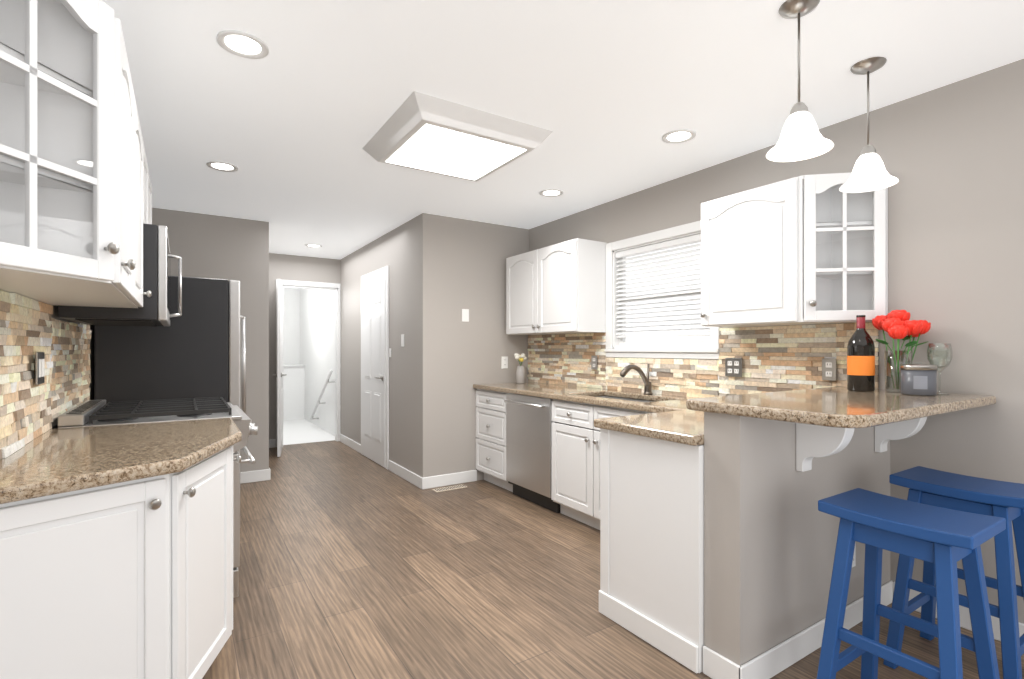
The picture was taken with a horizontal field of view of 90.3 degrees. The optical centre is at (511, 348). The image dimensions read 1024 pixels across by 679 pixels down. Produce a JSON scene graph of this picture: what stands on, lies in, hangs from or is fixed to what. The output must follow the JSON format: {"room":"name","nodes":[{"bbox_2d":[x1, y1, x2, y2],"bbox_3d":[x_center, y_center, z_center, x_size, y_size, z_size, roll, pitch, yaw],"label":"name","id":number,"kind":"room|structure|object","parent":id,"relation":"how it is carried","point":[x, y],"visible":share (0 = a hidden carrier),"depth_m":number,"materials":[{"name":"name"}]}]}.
{"room":"kitchen","nodes":[
{"label":"kitchen","id":0,"kind":"room"},
{"bbox_2d":[51,305,93,428],"bbox_3d":[-1.249,0.020,0.973,0.100,2.440,7.590,0,0,-33],"label":"wall","id":1,"kind":"structure","parent":0,"point":[54,315],"depth_m":3.13,"materials":[{"name":"grey paint"}]},
{"bbox_2d":[0,290,91,459],"bbox_3d":[-1.591,0.075,1.619,0.025,0.508,3.247,0,0,-33],"label":"backsplash","id":2,"kind":"structure","parent":1,"relation":"attached to","point":[30,410],"depth_m":1.86,"materials":[{"name":"stone"}]},
{"bbox_2d":[35,352,44,384],"bbox_3d":[-1.717,0.070,1.855,0.008,0.117,0.115,0,0,-33],"label":"light switch","id":3,"kind":"object","parent":2,"relation":"attached to","point":[39,367],"visible":1,"depth_m":1.83,"materials":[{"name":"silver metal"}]},
{"bbox_2d":[0,21,139,303],"bbox_3d":[-1.378,-0.555,1.564,0.321,0.750,0.580,0,0,-33],"label":"upper cabinet","id":4,"kind":"object","parent":1,"relation":"attached to","point":[121,285],"depth_m":1.58,"materials":[{"name":"white paint"}]},
{"bbox_2d":[36,127,147,307],"bbox_3d":[-1.625,-0.555,1.946,0.321,0.750,0.562,0,0,-33],"label":"upper cabinet","id":5,"kind":"object","parent":1,"relation":"attached to","point":[143,161],"depth_m":2.22,"materials":[{"name":"white paint"}]},
{"bbox_2d":[148,169,151,223],"bbox_3d":[-1.985,-0.746,2.502,0.321,0.368,0.762,0,0,-33],"label":"upper cabinet","id":6,"kind":"object","parent":1,"relation":"attached to","point":[149,181],"depth_m":2.74,"materials":[{"name":"white paint"}]},
{"bbox_2d":[58,224,181,326],"bbox_3d":[-1.912,-0.343,2.550,0.434,0.434,0.758,0,0,-33],"label":"microwave","id":7,"kind":"object","parent":6,"relation":"attached to","point":[155,310],"visible":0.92,"depth_m":2.29,"materials":[{"name":"grey metal"}]},
{"bbox_2d":[152,208,255,471],"bbox_3d":[-2.900,0.020,4.484,1.140,2.440,0.100,0,0,-33],"label":"wall","id":8,"kind":"structure","parent":0,"point":[213,246],"depth_m":4.62,"materials":[{"name":"grey paint"}]},
{"bbox_2d":[240,469,267,483],"bbox_3d":[-2.446,1.188,4.710,0.330,0.105,0.013,0,0,-33],"label":"baseboard","id":9,"kind":"structure","parent":8,"relation":"attached to","point":[258,475],"depth_m":4.73,"materials":[{"name":"white wood"}]},
{"bbox_2d":[256,220,268,469],"bbox_3d":[-2.805,0.020,5.504,0.100,2.440,1.710,0,0,-33],"label":"wall","id":10,"kind":"structure","parent":0,"point":[262,227],"depth_m":4.78,"materials":[{"name":"grey paint"}]},
{"bbox_2d":[268,468,270,479],"bbox_3d":[-2.753,1.188,5.529,0.013,0.105,1.723,0,0,-33],"label":"baseboard","id":11,"kind":"structure","parent":10,"relation":"attached to","point":[269,470],"depth_m":4.80,"materials":[{"name":"white wood"}]},
{"bbox_2d":[269,253,339,439],"bbox_3d":[-2.837,0.020,6.562,1.195,2.440,0.100,0,0,-33],"label":"wall","id":12,"kind":"structure","parent":0,"point":[299,268],"depth_m":6.45,"materials":[{"name":"grey paint"}]},
{"bbox_2d":[269,439,275,447],"bbox_3d":[-3.091,1.188,6.329,0.284,0.105,0.013,0,0,-33],"label":"baseboard","id":13,"kind":"structure","parent":12,"relation":"attached to","point":[272,442],"depth_m":6.38,"materials":[{"name":"white"}]},
{"bbox_2d":[272,279,286,456],"bbox_3d":[-2.801,0.217,6.105,0.205,2.030,0.659,0,0,-33],"label":"hall door","id":14,"kind":"structure","parent":12,"relation":"in","point":[279,374],"depth_m":5.81,"materials":[{"name":"white paint"}]},
{"bbox_2d":[276,279,340,446],"bbox_3d":[-2.664,0.182,6.663,0.794,2.115,0.118,0,0,-33],"label":"door frame","id":15,"kind":"structure","parent":12,"relation":"attached to","point":[336,287],"depth_m":6.82,"materials":[{"name":"white wood"}]},
{"bbox_2d":[283,287,334,444],"bbox_3d":[-3.496,0.030,7.981,1.020,2.460,3.000,0,0,-33],"label":"wall","id":16,"kind":"structure","parent":0,"point":[308,340],"depth_m":8.45,"materials":[{"name":"white paint"}]},
{"bbox_2d":[310,370,334,419],"bbox_3d":[-2.818,0.715,7.586,0.108,0.844,1.321,0,0,-33],"label":"handrail","id":17,"kind":"object","parent":16,"relation":"attached to","point":[321,393],"depth_m":7.49,"materials":[{"name":"white"}]},
{"bbox_2d":[340,213,528,480],"bbox_3d":[-1.054,0.020,6.048,1.240,2.440,2.900,0,0,-33],"label":"wall","id":18,"kind":"structure","parent":0,"point":[444,271],"depth_m":4.76,"materials":[{"name":"grey paint"}]},
{"bbox_2d":[340,434,360,452],"bbox_3d":[-2.047,1.188,6.429,0.013,0.105,0.980,0,0,-33],"label":"baseboard","id":19,"kind":"structure","parent":18,"relation":"attached to","point":[347,441],"depth_m":6.38,"materials":[{"name":"white wood"}]},
{"bbox_2d":[362,273,384,467],"bbox_3d":[-1.550,0.222,5.596,0.080,2.020,0.796,0,0,-33],"label":"closet door","id":20,"kind":"structure","parent":18,"relation":"in","point":[373,368],"depth_m":5.58,"materials":[{"name":"white paint"}]},
{"bbox_2d":[361,266,388,469],"bbox_3d":[-1.522,0.193,5.614,0.017,2.095,0.930,0,0,-33],"label":"door frame","id":21,"kind":"structure","parent":18,"relation":"attached to","point":[385,269],"depth_m":5.24,"materials":[{"name":"white wood"}]},
{"bbox_2d":[401,334,403,346],"bbox_3d":[-1.052,-0.080,4.893,0.008,0.117,0.072,0,0,-33],"label":"light switch","id":22,"kind":"object","parent":18,"relation":"attached to","point":[402,340],"visible":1,"depth_m":4.88,"materials":[{"name":"white plastic"}]},
{"bbox_2d":[388,460,427,489],"bbox_3d":[-1.022,1.188,4.845,0.013,0.105,0.873,0,0,-33],"label":"baseboard","id":23,"kind":"structure","parent":18,"relation":"attached to","point":[411,477],"depth_m":4.74,"materials":[{"name":"white wood"}]},
{"bbox_2d":[420,470,476,488],"bbox_3d":[-0.557,1.188,4.633,0.537,0.105,0.013,0,0,-33],"label":"baseboard","id":24,"kind":"structure","parent":18,"relation":"attached to","point":[466,476],"depth_m":4.64,"materials":[{"name":"white wood"}]},
{"bbox_2d":[462,309,468,321],"bbox_3d":[-0.432,-0.310,4.718,0.072,0.117,0.006,0,0,-33],"label":"light switch","id":25,"kind":"object","parent":18,"relation":"attached to","point":[465,315],"visible":1,"depth_m":4.72,"materials":[{"name":"white plastic"}]},
{"bbox_2d":[501,356,507,368],"bbox_3d":[-0.070,0.133,4.951,0.072,0.117,0.008,0,0,-33],"label":"outlet","id":26,"kind":"object","parent":18,"relation":"attached to","point":[504,362],"visible":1,"depth_m":4.95,"materials":[{"name":"white plastic"}]},
{"bbox_2d":[102,0,1023,258],"bbox_3d":[-1.069,-1.250,3.954,3.740,0.100,12.600,0,0,-33],"label":"ceiling","id":27,"kind":"structure","parent":0,"point":[609,93],"depth_m":2.32,"materials":[{"name":"white paint"}]},
{"bbox_2d":[206,161,237,171],"bbox_3d":[-1.901,-1.195,3.344,0.184,0.008,0.184,0,0,-33],"label":"recessed light","id":28,"kind":"object","parent":27,"relation":"in","point":[222,166],"visible":0.98,"depth_m":3.34,"materials":[{"name":"white"}]},
{"bbox_2d":[216,30,268,58],"bbox_3d":[-1.060,-1.195,2.006,0.184,0.008,0.184,0,0,-33],"label":"recessed light","id":29,"kind":"object","parent":27,"relation":"in","point":[242,44],"visible":1,"depth_m":2.00,"materials":[{"name":"white"}]},
{"bbox_2d":[305,244,321,247],"bbox_3d":[-2.304,-1.195,5.918,0.184,0.008,0.184,0,0,-33],"label":"recessed light","id":30,"kind":"object","parent":27,"relation":"in","point":[313,245],"visible":1,"depth_m":5.90,"materials":[{"name":"white"}]},
{"bbox_2d":[362,91,552,181],"bbox_3d":[-0.334,-1.153,2.928,0.816,0.092,0.816,0,0,-33],"label":"panel light","id":31,"kind":"object","parent":27,"relation":"attached to","point":[424,132],"visible":1,"depth_m":2.75,"materials":[{"name":"white plastic"}]},
{"bbox_2d":[540,189,562,196],"bbox_3d":[0.304,-1.195,3.912,0.184,0.008,0.184,0,0,-33],"label":"recessed light","id":32,"kind":"object","parent":27,"relation":"in","point":[551,193],"visible":0.96,"depth_m":3.90,"materials":[{"name":"white"}]},
{"bbox_2d":[662,129,695,143],"bbox_3d":[0.941,-1.195,2.872,0.184,0.008,0.184,0,0,-33],"label":"recessed light","id":33,"kind":"object","parent":27,"relation":"in","point":[678,136],"visible":1,"depth_m":2.87,"materials":[{"name":"white"}]},
{"bbox_2d":[766,0,833,161],"bbox_3d":[1.004,-0.945,1.781,0.208,0.508,0.208,0,0,-33],"label":"pendant light","id":34,"kind":"object","parent":27,"relation":"hanging from","point":[801,138],"visible":0.98,"depth_m":1.77,"materials":[{"name":"white glass"}]},
{"bbox_2d":[839,57,898,192],"bbox_3d":[1.507,-0.945,2.154,0.208,0.508,0.208,0,0,-33],"label":"pendant light","id":35,"kind":"object","parent":27,"relation":"hanging from","point":[869,173],"visible":1,"depth_m":2.13,"materials":[{"name":"white glass"}]},
{"bbox_2d":[202,440,1023,678],"bbox_3d":[-1.069,1.290,3.954,3.740,0.100,12.600,0,0,-33],"label":"floor","id":36,"kind":"structure","parent":0,"point":[354,564],"depth_m":2.60,"materials":[{"name":"brown wood"}]},
{"bbox_2d":[0,445,241,678],"bbox_3d":[-1.323,0.805,1.801,0.671,0.868,1.133,0,0,-33],"label":"base cabinet","id":37,"kind":"object","parent":36,"relation":"on","point":[133,579],"visible":0.96,"depth_m":1.43,"materials":[{"name":"white paint"}]},
{"bbox_2d":[0,418,241,503],"bbox_3d":[-1.314,0.350,1.785,0.668,0.040,1.172,0,0,-33],"label":"countertop","id":38,"kind":"structure","parent":37,"relation":"on","point":[55,461],"depth_m":1.59,"materials":[{"name":"stone"}]},
{"bbox_2d":[57,397,257,597],"bbox_3d":[-1.775,0.758,2.639,0.760,0.962,0.760,0,0,-33],"label":"stove","id":39,"kind":"object","parent":36,"relation":"on","point":[88,413],"visible":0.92,"depth_m":2.47,"materials":[{"name":"silver metal"}]},
{"bbox_2d":[94,276,245,453],"bbox_3d":[-2.356,0.390,3.603,0.832,1.699,0.910,0,0,-33],"label":"fridge","id":40,"kind":"object","parent":36,"relation":"on","point":[192,350],"visible":0.4,"depth_m":3.24,"materials":[{"name":"grey metal"}]},
{"bbox_2d":[432,484,466,491],"bbox_3d":[-0.551,1.236,4.515,0.300,0.006,0.100,0,0,-33],"label":"floor vent","id":41,"kind":"object","parent":36,"relation":"in","point":[449,488],"visible":1,"depth_m":4.50,"materials":[{"name":"beige metal"}]},
{"bbox_2d":[476,389,563,491],"bbox_3d":[0.059,0.805,4.714,0.611,0.868,0.540,0,0,-33],"label":"base cabinet","id":42,"kind":"object","parent":36,"relation":"on","point":[491,406],"depth_m":4.45,"materials":[{"name":"white paint"}]},
{"bbox_2d":[473,382,692,409],"bbox_3d":[0.698,0.429,3.691,0.652,0.199,2.955,0,0,-33],"label":"countertop","id":43,"kind":"structure","parent":42,"relation":"on","point":[594,396],"depth_m":3.79,"materials":[{"name":"stone"}]},
{"bbox_2d":[514,353,526,383],"bbox_3d":[0.084,0.186,4.832,0.127,0.286,0.120,0,0,-33],"label":"vase","id":44,"kind":"object","parent":43,"relation":"on","point":[520,373],"visible":1,"depth_m":4.81,"materials":[{"name":"grey ceramic"}]},
{"bbox_2d":[620,364,652,393],"bbox_3d":[0.891,0.221,3.644,0.316,0.217,0.066,0,0,-33],"label":"faucet","id":45,"kind":"object","parent":43,"relation":"on","point":[645,379],"visible":1,"depth_m":3.67,"materials":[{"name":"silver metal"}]},
{"bbox_2d":[504,393,559,512],"bbox_3d":[0.354,0.805,4.209,0.665,0.867,0.620,0,0,-33],"label":"dishwasher","id":46,"kind":"object","parent":36,"relation":"on","point":[528,447],"visible":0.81,"depth_m":4.02,"materials":[{"name":"grey metal"}]},
{"bbox_2d":[599,428,703,673],"bbox_3d":[0.841,0.805,2.356,0.675,0.868,0.555,0,0,-33],"label":"base cabinet","id":47,"kind":"object","parent":36,"relation":"on","point":[651,591],"visible":0.35,"depth_m":2.09,"materials":[{"name":"white paint"}]},
{"bbox_2d":[594,406,703,445],"bbox_3d":[0.800,0.350,2.335,0.630,0.040,0.570,0,0,-33],"label":"countertop","id":48,"kind":"structure","parent":47,"relation":"on","point":[670,418],"depth_m":2.25,"materials":[{"name":"stone"}]},
{"bbox_2d":[817,488,1005,678],"bbox_3d":[1.237,0.870,1.596,0.394,0.739,0.395,0,0,-33],"label":"stool","id":49,"kind":"object","parent":36,"relation":"on","point":[944,540],"visible":1,"depth_m":1.54,"materials":[{"name":"blue paint"}]},
{"bbox_2d":[883,466,1023,678],"bbox_3d":[1.728,0.870,1.940,0.394,0.739,0.395,0,0,-33],"label":"stool","id":50,"kind":"object","parent":36,"relation":"on","point":[964,493],"visible":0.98,"depth_m":1.88,"materials":[{"name":"blue paint"}]},
{"bbox_2d":[529,59,1023,623],"bbox_3d":[1.978,0.020,2.411,0.100,2.440,6.500,0,0,-33],"label":"wall","id":51,"kind":"structure","parent":0,"point":[951,157],"depth_m":2.31,"materials":[{"name":"grey paint"}]},
{"bbox_2d":[506,238,606,334],"bbox_3d":[0.345,-0.502,4.505,0.359,0.735,1.030,0,0,-33],"label":"upper cabinet","id":52,"kind":"object","parent":51,"relation":"attached to","point":[559,288],"visible":1,"depth_m":4.19,"materials":[{"name":"white paint"}]},
{"bbox_2d":[605,220,719,358],"bbox_3d":[1.092,-0.395,3.750,0.134,0.926,1.046,0,0,-33],"label":"window","id":53,"kind":"structure","parent":51,"relation":"in","point":[613,349],"depth_m":3.83,"materials":[{"name":"white"}]},
{"bbox_2d":[615,234,709,337],"bbox_3d":[1.087,-0.431,3.747,0.044,0.689,0.878,0,0,-33],"label":"window blinds","id":54,"kind":"object","parent":53,"relation":"attached to","point":[663,245],"visible":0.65,"depth_m":3.73,"materials":[{"name":"white paint"}]},
{"bbox_2d":[527,322,878,397],"bbox_3d":[0.991,0.098,3.819,0.025,0.463,3.056,0,0,-33],"label":"backsplash","id":55,"kind":"structure","parent":51,"relation":"attached to","point":[782,358],"depth_m":3.25,"materials":[{"name":"stone"}]},
{"bbox_2d":[591,356,596,369],"bbox_3d":[0.686,0.115,4.250,0.008,0.117,0.072,0,0,-33],"label":"electrical outlet","id":56,"kind":"object","parent":55,"relation":"attached to","point":[593,362],"visible":1,"depth_m":4.25,"materials":[{"name":"silver metal"}]},
{"bbox_2d":[725,358,741,376],"bbox_3d":[1.381,0.115,3.175,0.008,0.117,0.115,0,0,-33],"label":"electrical outlet","id":57,"kind":"object","parent":55,"relation":"attached to","point":[733,367],"visible":1,"depth_m":3.17,"materials":[{"name":"silver metal"}]},
{"bbox_2d":[822,358,836,380],"bbox_3d":[1.685,0.110,2.706,0.008,0.117,0.072,0,0,-33],"label":"electrical outlet","id":58,"kind":"object","parent":55,"relation":"attached to","point":[829,369],"visible":0.98,"depth_m":2.70,"materials":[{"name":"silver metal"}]},
{"bbox_2d":[701,172,887,326],"bbox_3d":[1.475,-0.502,2.759,0.359,0.735,0.849,0,0,-33],"label":"upper cabinet","id":59,"kind":"object","parent":51,"relation":"attached to","point":[805,249],"visible":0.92,"depth_m":2.64,"materials":[{"name":"white paint"}]},
{"bbox_2d":[909,589,1023,640],"bbox_3d":[2.774,1.188,1.074,0.013,0.105,3.389,0,0,-33],"label":"baseboard","id":60,"kind":"structure","parent":51,"relation":"attached to","point":[965,622],"depth_m":2.24,"materials":[{"name":"white wood"}]},
{"bbox_2d":[704,412,889,665],"bbox_3d":[1.298,0.740,2.227,1.239,1.000,0.150,0,0,-33],"label":"wall","id":61,"kind":"structure","parent":0,"point":[770,534],"depth_m":1.94,"materials":[{"name":"grey paint"}]},
{"bbox_2d":[728,581,894,678],"bbox_3d":[1.326,1.188,2.146,1.223,0.105,0.017,0,0,-33],"label":"baseboard","id":62,"kind":"structure","parent":61,"relation":"attached to","point":[777,659],"depth_m":2.00,"materials":[{"name":"white wood"}]},
{"bbox_2d":[796,423,854,471],"bbox_3d":[1.212,0.363,1.965,0.086,0.245,0.195,0,0,-33],"label":"corbel","id":63,"kind":"object","parent":61,"relation":"attached to","point":[815,441],"visible":0.71,"depth_m":1.96,"materials":[{"name":"white wood"}]},
{"bbox_2d":[686,387,995,427],"bbox_3d":[1.366,0.219,2.093,1.267,0.040,0.630,0,0,-33],"label":"bar","id":64,"kind":"object","parent":61,"relation":"on","point":[840,407],"visible":1,"depth_m":1.85,"materials":[{"name":"stone"}]},
{"bbox_2d":[847,315,874,391],"bbox_3d":[1.642,0.020,2.396,0.110,0.356,0.110,0,0,-33],"label":"wine bottle","id":65,"kind":"object","parent":64,"relation":"on","point":[860,361],"visible":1,"depth_m":2.36,"materials":[{"name":"black glass"}]},
{"bbox_2d":[872,310,930,392],"bbox_3d":[1.779,0.009,2.349,0.294,0.377,0.213,0,0,-33],"label":"vase","id":66,"kind":"object","parent":64,"relation":"on","point":[898,325],"visible":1,"depth_m":2.30,"materials":[{"name":"clear glass"}]},
{"bbox_2d":[900,364,937,395],"bbox_3d":[1.760,0.134,2.204,0.127,0.129,0.127,0,0,-33],"label":"candle jar","id":67,"kind":"object","parent":64,"relation":"on","point":[919,379],"visible":1,"depth_m":2.16,"materials":[{"name":"grey glass"}]},
{"bbox_2d":[927,343,952,393],"bbox_3d":[1.884,0.087,2.243,0.088,0.222,0.088,0,0,-33],"label":"wine glass","id":68,"kind":"object","parent":64,"relation":"on","point":[950,352],"visible":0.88,"depth_m":2.23,"materials":[{"name":"clear glass"}]},
{"bbox_2d":[852,541,855,566],"bbox_3d":[1.516,0.920,2.273,0.072,0.117,0.008,0,0,-33],"label":"outlet","id":69,"kind":"object","parent":61,"relation":"attached to","point":[854,561],"visible":0.21,"depth_m":2.29,"materials":[{"name":"white"}]},
{"bbox_2d":[874,417,926,452],"bbox_3d":[1.791,0.363,2.340,0.086,0.245,0.195,0,0,-33],"label":"corbel","id":70,"kind":"object","parent":61,"relation":"attached to","point":[884,434],"visible":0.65,"depth_m":2.33,"materials":[{"name":"white wood"}]},
{"label":"outside","id":71,"kind":"structure","parent":0,"visible":0},
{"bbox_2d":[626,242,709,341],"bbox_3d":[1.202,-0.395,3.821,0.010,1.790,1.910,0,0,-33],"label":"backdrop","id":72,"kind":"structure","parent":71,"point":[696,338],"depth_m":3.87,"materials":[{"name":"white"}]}
]}

